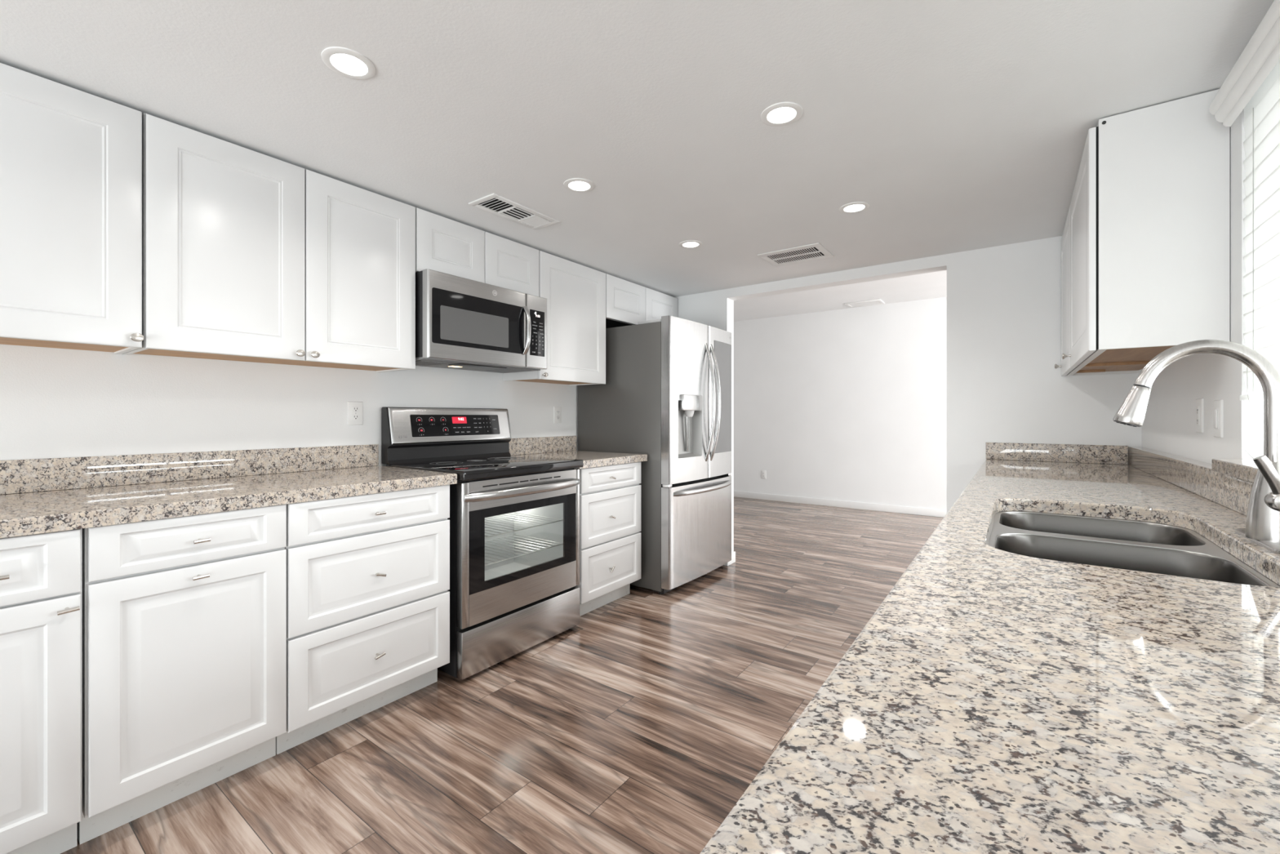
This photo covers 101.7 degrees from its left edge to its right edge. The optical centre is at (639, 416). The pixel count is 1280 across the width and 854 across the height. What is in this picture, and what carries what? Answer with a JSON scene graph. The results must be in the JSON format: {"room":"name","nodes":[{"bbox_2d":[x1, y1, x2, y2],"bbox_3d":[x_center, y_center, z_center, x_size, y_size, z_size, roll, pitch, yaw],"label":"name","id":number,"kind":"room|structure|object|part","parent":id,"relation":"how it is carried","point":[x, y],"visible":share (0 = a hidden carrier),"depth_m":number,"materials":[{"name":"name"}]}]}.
{"room":"kitchen","nodes":[
{"label":"kitchen","id":0,"kind":"room"},
{"bbox_2d":[0,344,577,466],"bbox_3d":[-2.163,0.084,1.565,0.100,2.163,7.400,0,0,36],"label":"wall","id":1,"kind":"structure","parent":0,"point":[55,402],"depth_m":2.10,"materials":[{"name":"white paint"}]},
{"bbox_2d":[0,62,144,354],"bbox_3d":[-1.995,-0.606,1.397,0.365,0.767,0.922,0,0,36],"label":"upper cabinet","id":2,"kind":"object","parent":1,"relation":"attached to","point":[71,158],"visible":1,"depth_m":1.55,"materials":[{"name":"white wood"}]},
{"bbox_3d":[-2.024,-0.236,1.417,0.295,0.012,0.890,0,0,36],"label":"panel","id":3,"kind":"part","parent":2,"relation":"part of","materials":[{"name":"brown wood"}]},
{"bbox_3d":[-1.601,-0.251,1.657,0.031,0.027,0.033,0,0,36],"label":"knob","id":4,"kind":"part","parent":2,"relation":"part of","materials":[{"name":"silver metal"}]},
{"bbox_2d":[0,444,378,494],"bbox_3d":[-1.869,0.193,1.866,0.021,0.108,1.872,0,0,36],"label":"backsplash","id":5,"kind":"structure","parent":1,"relation":"attached to","point":[27,475],"depth_m":1.97,"materials":[{"name":"stone"}]},
{"bbox_2d":[121,112,415,372],"bbox_3d":[-1.448,-0.606,2.154,0.365,0.767,0.937,0,0,36],"label":"upper cabinet","id":6,"kind":"object","parent":1,"relation":"attached to","point":[248,255],"visible":0.98,"depth_m":1.95,"materials":[{"name":"white wood"}]},
{"bbox_3d":[-1.470,-0.603,1.881,0.019,0.761,0.466,0,0,36],"label":"door","id":7,"kind":"part","parent":6,"relation":"part of","materials":[{"name":"white wood"}]},
{"bbox_3d":[-1.476,-0.236,2.175,0.295,0.012,0.905,0,0,36],"label":"panel","id":8,"kind":"part","parent":6,"relation":"part of","materials":[{"name":"brown wood"}]},
{"bbox_3d":[-1.328,-0.247,2.035,0.031,0.027,0.033,0,0,36],"label":"knob","id":9,"kind":"part","parent":6,"relation":"part of","materials":[{"name":"silver metal"}]},
{"bbox_3d":[-1.297,-0.247,2.077,0.031,0.027,0.033,0,0,36],"label":"knob","id":10,"kind":"part","parent":6,"relation":"part of","materials":[{"name":"silver metal"}]},
{"bbox_3d":[-1.195,-0.603,2.261,0.019,0.761,0.464,0,0,36],"label":"door","id":11,"kind":"part","parent":6,"relation":"part of","materials":[{"name":"white wood"}]},
{"bbox_2d":[347,401,363,425],"bbox_3d":[-1.388,-0.016,2.544,0.007,0.114,0.072,0,0,36],"label":"wall outlet","id":12,"kind":"object","parent":1,"relation":"attached to","point":[355,409],"visible":1,"depth_m":2.54,"materials":[{"name":"white plastic"}]},
{"bbox_2d":[351,406,359,412],"bbox_3d":[-1.386,-0.035,2.542,0.001,0.028,0.033,0,0,36],"label":"socket","id":13,"kind":"object","parent":12,"relation":"attached to","point":[354,409],"depth_m":2.54,"materials":[{"name":"white plastic"}]},
{"bbox_2d":[351,414,359,420],"bbox_3d":[-1.386,0.004,2.542,0.001,0.028,0.033,0,0,36],"label":"socket","id":14,"kind":"object","parent":12,"relation":"attached to","point":[354,417],"depth_m":2.54,"materials":[{"name":"white plastic"}]},
{"bbox_2d":[415,207,538,296],"bbox_3d":[-0.956,-0.837,2.860,0.334,0.304,0.777,0,0,36],"label":"upper cabinet","id":15,"kind":"object","parent":1,"relation":"attached to","point":[445,245],"visible":0.72,"depth_m":2.70,"materials":[{"name":"white wood"}]},
{"bbox_3d":[-0.942,-0.834,2.611,0.019,0.298,0.385,0,0,36],"label":"door","id":16,"kind":"part","parent":15,"relation":"part of","materials":[{"name":"white wood"}]},
{"bbox_2d":[415,268,546,373],"bbox_3d":[-0.905,-0.473,2.816,0.466,0.419,0.754,0,0,36],"label":"microwave","id":17,"kind":"object","parent":15,"relation":"attached to","point":[462,323],"visible":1,"depth_m":2.63,"materials":[{"name":"silver metal"}]},
{"bbox_3d":[-0.620,-0.474,2.858,0.053,0.266,0.027,0,0,36],"label":"handle","id":18,"kind":"part","parent":17,"relation":"part of","materials":[{"name":"metal"}]},
{"bbox_3d":[-0.581,-0.471,2.950,0.003,0.256,0.110,0,0,36],"label":"control panel","id":19,"kind":"part","parent":17,"relation":"part of","materials":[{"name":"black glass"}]},
{"bbox_3d":[-0.714,-0.834,2.925,0.019,0.298,0.386,0,0,36],"label":"door","id":20,"kind":"part","parent":15,"relation":"part of","materials":[{"name":"white wood"}]},
{"bbox_2d":[509,435,576,455],"bbox_3d":[-0.663,0.193,3.533,0.021,0.108,0.663,0,0,36],"label":"backsplash","id":21,"kind":"structure","parent":1,"relation":"attached to","point":[520,446],"depth_m":3.52,"materials":[{"name":"stone"}]},
{"bbox_2d":[502,250,605,385],"bbox_3d":[-0.534,-0.606,3.416,0.365,0.767,0.613,0,0,36],"label":"upper cabinet","id":22,"kind":"object","parent":1,"relation":"attached to","point":[575,293],"visible":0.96,"depth_m":3.30,"materials":[{"name":"white wood"}]},
{"bbox_3d":[-0.563,-0.236,3.437,0.295,0.012,0.581,0,0,36],"label":"panel","id":23,"kind":"part","parent":22,"relation":"part of","materials":[{"name":"brown wood"}]},
{"bbox_3d":[-0.419,-0.603,3.333,0.019,0.761,0.609,0,0,36],"label":"door","id":24,"kind":"part","parent":22,"relation":"part of","materials":[{"name":"white wood"}]},
{"bbox_2d":[553,406,561,422],"bbox_3d":[-0.578,-0.011,3.664,0.007,0.114,0.072,0,0,36],"label":"wall outlet","id":25,"kind":"object","parent":1,"relation":"attached to","point":[557,410],"visible":1,"depth_m":3.66,"materials":[{"name":"white plastic"}]},
{"bbox_2d":[605,273,677,328],"bbox_3d":[-0.093,-0.835,4.053,0.334,0.308,0.930,0,0,36],"label":"upper cabinet","id":26,"kind":"object","parent":1,"relation":"attached to","point":[628,303],"visible":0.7,"depth_m":3.84,"materials":[{"name":"white wood"}]},
{"bbox_3d":[-0.108,-0.695,4.064,0.295,0.012,0.898,0,0,36],"label":"panel","id":27,"kind":"part","parent":26,"relation":"part of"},
{"bbox_3d":[-0.100,-0.832,3.774,0.019,0.302,0.464,0,0,36],"label":"door","id":28,"kind":"part","parent":26,"relation":"part of","materials":[{"name":"white wood"}]},
{"bbox_3d":[0.172,-0.832,4.150,0.019,0.302,0.459,0,0,36],"label":"door","id":29,"kind":"part","parent":26,"relation":"part of","materials":[{"name":"white wood"}]},
{"bbox_2d":[60,497,943,853],"bbox_3d":[0.412,1.205,1.763,8.000,0.080,10.740,0,0,36],"label":"floor","id":30,"kind":"structure","parent":0,"point":[638,726],"depth_m":1.92,"materials":[{"name":"brown wood"}]},
{"bbox_2d":[0,528,82,853],"bbox_3d":[-1.919,0.728,1.236,0.677,0.874,0.749,0,0,36],"label":"base cabinet","id":31,"kind":"object","parent":30,"relation":"on","point":[41,575],"visible":0.99,"depth_m":1.30,"materials":[{"name":"white wood"}]},
{"bbox_3d":[-1.522,0.382,1.232,0.029,0.010,0.038,0,0,36],"label":"knob","id":32,"kind":"part","parent":31,"relation":"part of","materials":[{"name":"silver metal"}]},
{"bbox_3d":[-1.567,0.374,1.211,0.019,0.163,0.367,0,0,36],"label":"drawer","id":33,"kind":"part","parent":31,"relation":"part of","materials":[{"name":"white wood"}]},
{"bbox_3d":[-1.455,0.492,1.325,0.029,0.010,0.038,0,4,36],"label":"knob","id":34,"kind":"part","parent":31,"relation":"part of","materials":[{"name":"silver metal"}]},
{"bbox_2d":[0,465,457,537],"bbox_3d":[-1.608,0.269,1.683,0.656,0.043,1.882,0,0,36],"label":"countertop","id":35,"kind":"structure","parent":31,"relation":"on","point":[25,513],"depth_m":1.66,"materials":[{"name":"stone"}]},
{"bbox_2d":[77,503,286,844],"bbox_3d":[-1.561,0.728,1.731,0.677,0.874,0.462,0,0,36],"label":"base cabinet","id":36,"kind":"object","parent":30,"relation":"on","point":[184,618],"visible":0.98,"depth_m":1.52,"materials":[{"name":"white wood"}]},
{"bbox_3d":[-1.317,0.363,1.556,0.019,0.143,0.456,0,0,36],"label":"drawer","id":37,"kind":"part","parent":36,"relation":"part of","materials":[{"name":"white wood"}]},
{"bbox_3d":[-1.299,0.473,1.540,0.029,0.010,0.038,0,2,36],"label":"knob","id":38,"kind":"part","parent":36,"relation":"part of","materials":[{"name":"silver metal"}]},
{"bbox_3d":[-1.298,0.367,1.542,0.029,0.010,0.038,0,2,36],"label":"knob","id":39,"kind":"part","parent":36,"relation":"part of","materials":[{"name":"silver metal"}]},
{"bbox_2d":[275,484,449,754],"bbox_3d":[-1.244,0.728,2.169,0.677,0.874,0.612,0,0,36],"label":"base cabinet","id":40,"kind":"object","parent":30,"relation":"on","point":[368,575],"visible":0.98,"depth_m":1.95,"materials":[{"name":"white wood"}]},
{"bbox_3d":[-1.001,0.904,1.994,0.019,0.306,0.612,0,0,36],"label":"drawer","id":41,"kind":"part","parent":40,"relation":"part of","materials":[{"name":"white wood"}]},
{"bbox_3d":[-1.001,0.593,1.994,0.019,0.300,0.612,0,0,36],"label":"drawer","id":42,"kind":"part","parent":40,"relation":"part of","materials":[{"name":"white wood"}]},
{"bbox_3d":[-1.001,0.363,1.994,0.019,0.143,0.612,0,0,36],"label":"drawer","id":43,"kind":"part","parent":40,"relation":"part of","materials":[{"name":"white wood"}]},
{"bbox_3d":[-0.987,0.903,1.971,0.029,0.010,0.038,0,12,36],"label":"knob","id":44,"kind":"part","parent":40,"relation":"part of","materials":[{"name":"silver metal"}]},
{"bbox_3d":[-0.986,0.366,1.973,0.029,0.010,0.038,0,0,36],"label":"knob","id":45,"kind":"part","parent":40,"relation":"part of","materials":[{"name":"silver metal"}]},
{"bbox_3d":[-0.986,0.598,1.974,0.029,0.010,0.038,0,-18,36],"label":"knob","id":46,"kind":"part","parent":40,"relation":"part of","materials":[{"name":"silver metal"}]},
{"bbox_2d":[381,406,583,679],"bbox_3d":[-0.793,0.558,2.739,0.715,1.213,0.768,0,0,36],"label":"range","id":47,"kind":"object","parent":30,"relation":"on","point":[514,520],"visible":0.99,"depth_m":2.63,"materials":[{"name":"silver metal"}]},
{"bbox_3d":[-1.015,0.048,2.913,0.024,0.116,0.562,0,0,36],"label":"control panel","id":48,"kind":"part","parent":47,"relation":"part of","materials":[{"name":"black glass"}]},
{"bbox_2d":[386,454,583,480],"bbox_3d":[-0.793,0.258,2.739,0.644,0.042,0.764,0,0,36],"label":"cooktop","id":49,"kind":"object","parent":47,"relation":"in","point":[467,467],"depth_m":2.61,"materials":[{"name":"glass"}]},
{"bbox_3d":[-0.567,1.041,2.575,0.042,0.204,0.752,0,0,36],"label":"storage drawer","id":50,"kind":"part","parent":47,"relation":"part of","materials":[{"name":"metal"}]},
{"bbox_2d":[456,468,580,629],"bbox_3d":[-0.730,0.607,2.693,0.559,0.635,0.752,0,0,36],"label":"oven","id":51,"kind":"object","parent":47,"relation":"in","point":[517,535],"depth_m":2.60,"materials":[{"name":"metal"}]},
{"bbox_2d":[576,462,640,616],"bbox_3d":[-0.409,0.728,3.324,0.677,0.874,0.575,0,0,36],"label":"base cabinet","id":52,"kind":"object","parent":30,"relation":"on","point":[610,495],"visible":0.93,"depth_m":3.11,"materials":[{"name":"white wood"}]},
{"bbox_2d":[514,450,647,468],"bbox_3d":[-0.409,0.269,3.341,0.656,0.043,0.651,0,0,36],"label":"countertop","id":53,"kind":"structure","parent":52,"relation":"on","point":[590,459],"depth_m":3.26,"materials":[{"name":"stone"}]},
{"bbox_3d":[-0.166,0.900,3.148,0.019,0.299,0.570,0,0,36],"label":"drawer","id":54,"kind":"part","parent":52,"relation":"part of","materials":[{"name":"white wood"}]},
{"bbox_3d":[-0.166,0.593,3.148,0.019,0.300,0.570,0,0,36],"label":"drawer","id":55,"kind":"part","parent":52,"relation":"part of","materials":[{"name":"white wood"}]},
{"bbox_3d":[-0.166,0.363,3.148,0.019,0.140,0.570,0,0,36],"label":"drawer","id":56,"kind":"part","parent":52,"relation":"part of","materials":[{"name":"white wood"}]},
{"bbox_2d":[577,315,731,594],"bbox_3d":[0.165,0.258,3.900,0.894,1.814,0.880,0,0,36],"label":"refrigerator","id":57,"kind":"object","parent":30,"relation":"on","point":[665,396],"visible":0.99,"depth_m":3.54,"materials":[{"name":"grey metal"}]},
{"bbox_3d":[0.314,-0.106,3.548,0.085,1.086,0.484,0,0,36],"label":"door","id":58,"kind":"part","parent":57,"relation":"part of","materials":[{"name":"metal"}]},
{"bbox_3d":[0.339,-0.019,3.569,0.068,0.044,0.067,0,0,36],"label":"dispenser spout","id":59,"kind":"part","parent":57,"relation":"part of","materials":[{"name":"white plastic"}]},
{"bbox_3d":[0.430,0.786,3.708,0.085,0.654,0.880,0,0,36],"label":"freezer drawer","id":60,"kind":"part","parent":57,"relation":"part of","materials":[{"name":"metal"}]},
{"bbox_3d":[0.482,0.505,3.684,0.094,0.034,0.816,0,0,36],"label":"handle","id":61,"kind":"part","parent":57,"relation":"part of","materials":[{"name":"metal"}]},
{"bbox_3d":[0.493,-0.101,3.672,0.085,0.837,0.027,0,0,36],"label":"handle","id":62,"kind":"part","parent":57,"relation":"part of","materials":[{"name":"metal"}]},
{"bbox_3d":[0.537,-0.101,3.728,0.089,0.838,0.027,0,0,36],"label":"handle","id":63,"kind":"part","parent":57,"relation":"part of","materials":[{"name":"metal"}]},
{"bbox_3d":[0.573,-0.106,3.906,0.085,1.086,0.390,0,0,36],"label":"door","id":64,"kind":"part","parent":57,"relation":"part of","materials":[{"name":"metal"}]},
{"bbox_3d":[0.624,-0.143,3.908,0.004,0.823,0.296,0,0,34],"label":"glass panel","id":65,"kind":"part","parent":57,"relation":"part of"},
{"bbox_3d":[0.094,0.728,-0.191,0.659,0.873,0.998,0,0,36],"label":"base cabinet","id":66,"kind":"object","parent":30,"relation":"on","visible":0},
{"bbox_2d":[699,458,1279,853],"bbox_3d":[1.057,0.270,1.147,0.668,0.038,4.298,0,0,36],"label":"countertop","id":67,"kind":"structure","parent":66,"relation":"on","point":[995,700],"depth_m":0.45,"materials":[{"name":"stone"}]},
{"bbox_2d":[988,511,1279,586],"bbox_3d":[1.049,0.394,1.185,0.460,0.208,0.860,0,0,36],"label":"sink","id":68,"kind":"object","parent":67,"relation":"in","point":[1151,547],"visible":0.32,"depth_m":1.25,"materials":[{"name":"metal"}]},
{"bbox_3d":[1.189,0.382,1.378,0.390,0.182,0.317,0,0,36],"label":"bowl","id":69,"kind":"part","parent":68,"relation":"part of","materials":[{"name":"metal"}]},
{"bbox_3d":[0.943,0.392,1.038,0.390,0.202,0.432,0,0,36],"label":"bowl","id":70,"kind":"part","parent":68,"relation":"part of","materials":[{"name":"metal"}]},
{"bbox_2d":[1112,339,1279,554],"bbox_3d":[1.172,0.045,1.087,0.277,0.411,0.256,0,0,36],"label":"faucet","id":71,"kind":"object","parent":67,"relation":"on","point":[1262,528],"visible":1,"depth_m":1.03,"materials":[{"name":"silver metal"}]},
{"bbox_3d":[1.079,0.015,1.155,0.044,0.017,0.046,0,0,36],"label":"nozzle plate","id":72,"kind":"part","parent":71,"relation":"part of","materials":[{"name":"black plastic"}]},
{"bbox_3d":[1.176,-0.034,1.084,0.218,0.253,0.028,0,0,36],"label":"spout","id":73,"kind":"part","parent":71,"relation":"part of","materials":[{"name":"silver metal"}]},
{"bbox_3d":[1.253,0.247,1.029,0.060,0.008,0.256,0,0,36],"label":"plate","id":74,"kind":"part","parent":71,"relation":"part of","materials":[{"name":"silver metal"}]},
{"bbox_3d":[1.210,0.116,0.999,0.049,0.082,0.013,0,0,22],"label":"handle","id":75,"kind":"part","parent":71,"relation":"part of","materials":[{"name":"silver metal"}]},
{"bbox_2d":[0,0,1274,297],"bbox_3d":[-0.845,-1.038,0.624,3.340,0.080,7.420,0,0,36],"label":"ceiling","id":76,"kind":"structure","parent":0,"point":[961,125],"depth_m":1.64,"materials":[{"name":"white paint"}]},
{"bbox_2d":[321,46,376,79],"bbox_3d":[-0.822,-0.995,1.474,0.135,0.006,0.135,0,0,36],"label":"recessed light","id":77,"kind":"object","parent":76,"relation":"in","point":[346,62],"visible":1,"depth_m":1.47,"materials":[{"name":"white paint"}]},
{"bbox_2d":[468,192,559,229],"bbox_3d":[-0.605,-0.993,2.546,0.185,0.010,0.415,0,0,36],"label":"ceiling vent","id":78,"kind":"object","parent":76,"relation":"in","point":[506,208],"visible":1,"depth_m":2.52,"materials":[{"name":"white metal"}]},
{"bbox_2d":[563,177,595,192],"bbox_3d":[-0.262,-0.995,2.248,0.135,0.006,0.135,0,0,36],"label":"recessed light","id":79,"kind":"object","parent":76,"relation":"in","point":[574,184],"visible":1,"depth_m":2.24,"materials":[{"name":"white plastic"}]},
{"bbox_2d":[679,240,702,248],"bbox_3d":[0.293,-0.995,3.015,0.135,0.006,0.135,0,0,36],"label":"recessed light","id":80,"kind":"object","parent":76,"relation":"in","point":[688,243],"visible":1,"depth_m":3.01,"materials":[{"name":"white plastic"}]},
{"bbox_2d":[760,102,803,126],"bbox_3d":[0.467,-0.995,1.721,0.135,0.006,0.135,0,0,36],"label":"recessed light","id":81,"kind":"object","parent":76,"relation":"in","point":[782,113],"visible":1,"depth_m":1.71,"materials":[{"name":"white plastic"}]},
{"bbox_2d":[757,242,834,266],"bbox_3d":[0.964,-0.994,3.222,0.376,0.007,0.310,0,0,36],"label":"ceiling vent","id":82,"kind":"object","parent":76,"relation":"in","point":[814,251],"visible":1,"depth_m":3.20,"materials":[{"name":"white metal"}]},
{"bbox_2d":[839,201,869,213],"bbox_3d":[1.023,-0.995,2.488,0.135,0.006,0.135,0,0,36],"label":"recessed light","id":83,"kind":"object","parent":76,"relation":"in","point":[855,206],"visible":1,"depth_m":2.48,"materials":[{"name":"white plastic"}]},
{"bbox_2d":[733,297,946,510],"bbox_3d":[3.531,-0.107,6.073,7.800,2.545,0.100,0,0,36],"label":"wall","id":84,"kind":"structure","parent":0,"point":[850,404],"depth_m":6.67,"materials":[{"name":"white paint"}]},
{"bbox_2d":[760,470,765,478],"bbox_3d":[1.732,0.811,7.308,0.072,0.114,0.007,0,0,36],"label":"wall outlet","id":85,"kind":"object","parent":84,"relation":"attached to","point":[762,472],"visible":1,"depth_m":7.31,"materials":[{"name":"white plastic"}]},
{"bbox_2d":[733,490,946,517],"bbox_3d":[3.497,1.121,6.027,7.800,0.088,0.014,0,0,36],"label":"baseboard","id":86,"kind":"structure","parent":84,"relation":"attached to","point":[835,503],"depth_m":6.65,"materials":[{"name":"white paint"}]},
{"bbox_2d":[733,270,946,321],"bbox_3d":[2.586,-1.420,4.768,7.800,0.080,3.122,0,0,36],"label":"ceiling","id":87,"kind":"structure","parent":0,"point":[932,285],"depth_m":6.01,"materials":[{"name":"white paint"}]},
{"bbox_2d":[844,298,884,307],"bbox_3d":[2.730,-1.373,6.332,0.400,0.014,0.260,0,0,36],"label":"ceiling vent","id":88,"kind":"object","parent":87,"relation":"in","point":[872,302],"visible":1,"depth_m":6.30,"materials":[{"name":"white paint"}]},
{"bbox_2d":[675,235,1141,552],"bbox_3d":[1.637,-0.147,3.456,7.800,2.625,0.118,0,0,36],"label":"wall","id":89,"kind":"structure","parent":0,"point":[1004,384],"depth_m":3.04,"materials":[{"name":"white paint"}]},
{"bbox_2d":[986,442,1128,464],"bbox_3d":[2.291,0.201,2.895,0.616,0.098,0.021,0,0,36],"label":"backsplash","id":90,"kind":"structure","parent":89,"relation":"attached to","point":[1073,453],"depth_m":2.87,"materials":[{"name":"stone"}]},
{"bbox_2d":[1141,108,1263,463],"bbox_3d":[0.478,0.084,-0.346,0.140,2.163,7.400,0,0,36],"label":"wall","id":91,"kind":"structure","parent":0,"point":[1169,424],"depth_m":1.63,"materials":[{"name":"white paint"}]},
{"bbox_2d":[1054,88,1229,376],"bbox_3d":[2.035,-0.608,2.231,0.354,0.771,1.388,0,0,36],"label":"upper cabinet","id":92,"kind":"object","parent":91,"relation":"attached to","point":[1145,238],"visible":0.99,"depth_m":1.67,"materials":[{"name":"white wood"}]},
{"bbox_3d":[1.925,-0.273,2.354,0.031,0.027,0.033,0,0,36],"label":"knob","id":93,"kind":"part","parent":92,"relation":"part of","materials":[{"name":"silver metal"}]},
{"bbox_3d":[2.150,-0.597,2.622,0.019,0.749,0.612,0,0,36],"label":"door","id":94,"kind":"part","parent":92,"relation":"part of","materials":[{"name":"white wood"}]},
{"bbox_3d":[1.745,-0.597,2.062,0.019,0.749,0.763,0,0,36],"label":"door","id":95,"kind":"part","parent":92,"relation":"part of","materials":[{"name":"white wood"}]},
{"bbox_3d":[2.063,-0.238,2.212,0.263,0.024,1.352,0,0,36],"label":"panel","id":96,"kind":"part","parent":92,"relation":"part of","materials":[{"name":"brown wood"}]},
{"bbox_2d":[1128,446,1253,515],"bbox_3d":[1.301,0.203,0.957,0.052,0.096,4.277,0,0,36],"label":"backsplash","id":97,"kind":"structure","parent":91,"relation":"attached to","point":[1197,477],"depth_m":1.70,"materials":[{"name":"stone"}]},
{"bbox_2d":[1195,398,1204,432],"bbox_3d":[1.957,-0.003,1.824,0.008,0.118,0.074,0,0,36],"label":"wall outlet","id":98,"kind":"object","parent":91,"relation":"attached to","point":[1199,402],"visible":1,"depth_m":1.80,"materials":[{"name":"white plastic"}]},
{"bbox_2d":[1213,400,1223,437],"bbox_3d":[1.833,0.007,1.655,0.010,0.118,0.074,0,0,36],"label":"wall switch","id":99,"kind":"object","parent":91,"relation":"attached to","point":[1218,404],"visible":1,"depth_m":1.64,"materials":[{"name":"white plastic"}]},
{"bbox_2d":[1212,457,1258,482],"bbox_3d":[1.232,0.137,0.806,0.157,0.036,1.550,0,0,36],"label":"window sill","id":100,"kind":"structure","parent":91,"relation":"attached to","point":[1246,469],"depth_m":1.33,"materials":[{"name":"stone"}]},
{"bbox_2d":[1208,0,1279,458],"bbox_3d":[1.224,-0.415,0.821,0.114,1.064,1.664,0,0,36],"label":"window blind","id":101,"kind":"object","parent":91,"relation":"attached to","point":[1252,85],"visible":0.96,"depth_m":1.37,"materials":[{"name":"white plastic"}]},
{"bbox_3d":[1.601,-0.009,1.361,0.013,0.252,0.174,0,0,39],"label":"pull cord","id":102,"kind":"part","parent":101,"relation":"part of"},
{"bbox_3d":[1.259,-0.053,0.840,0.024,0.016,1.591,0,0,36],"label":"rail","id":103,"kind":"part","parent":101,"relation":"part of","materials":[{"name":"white plastic"}]}
]}

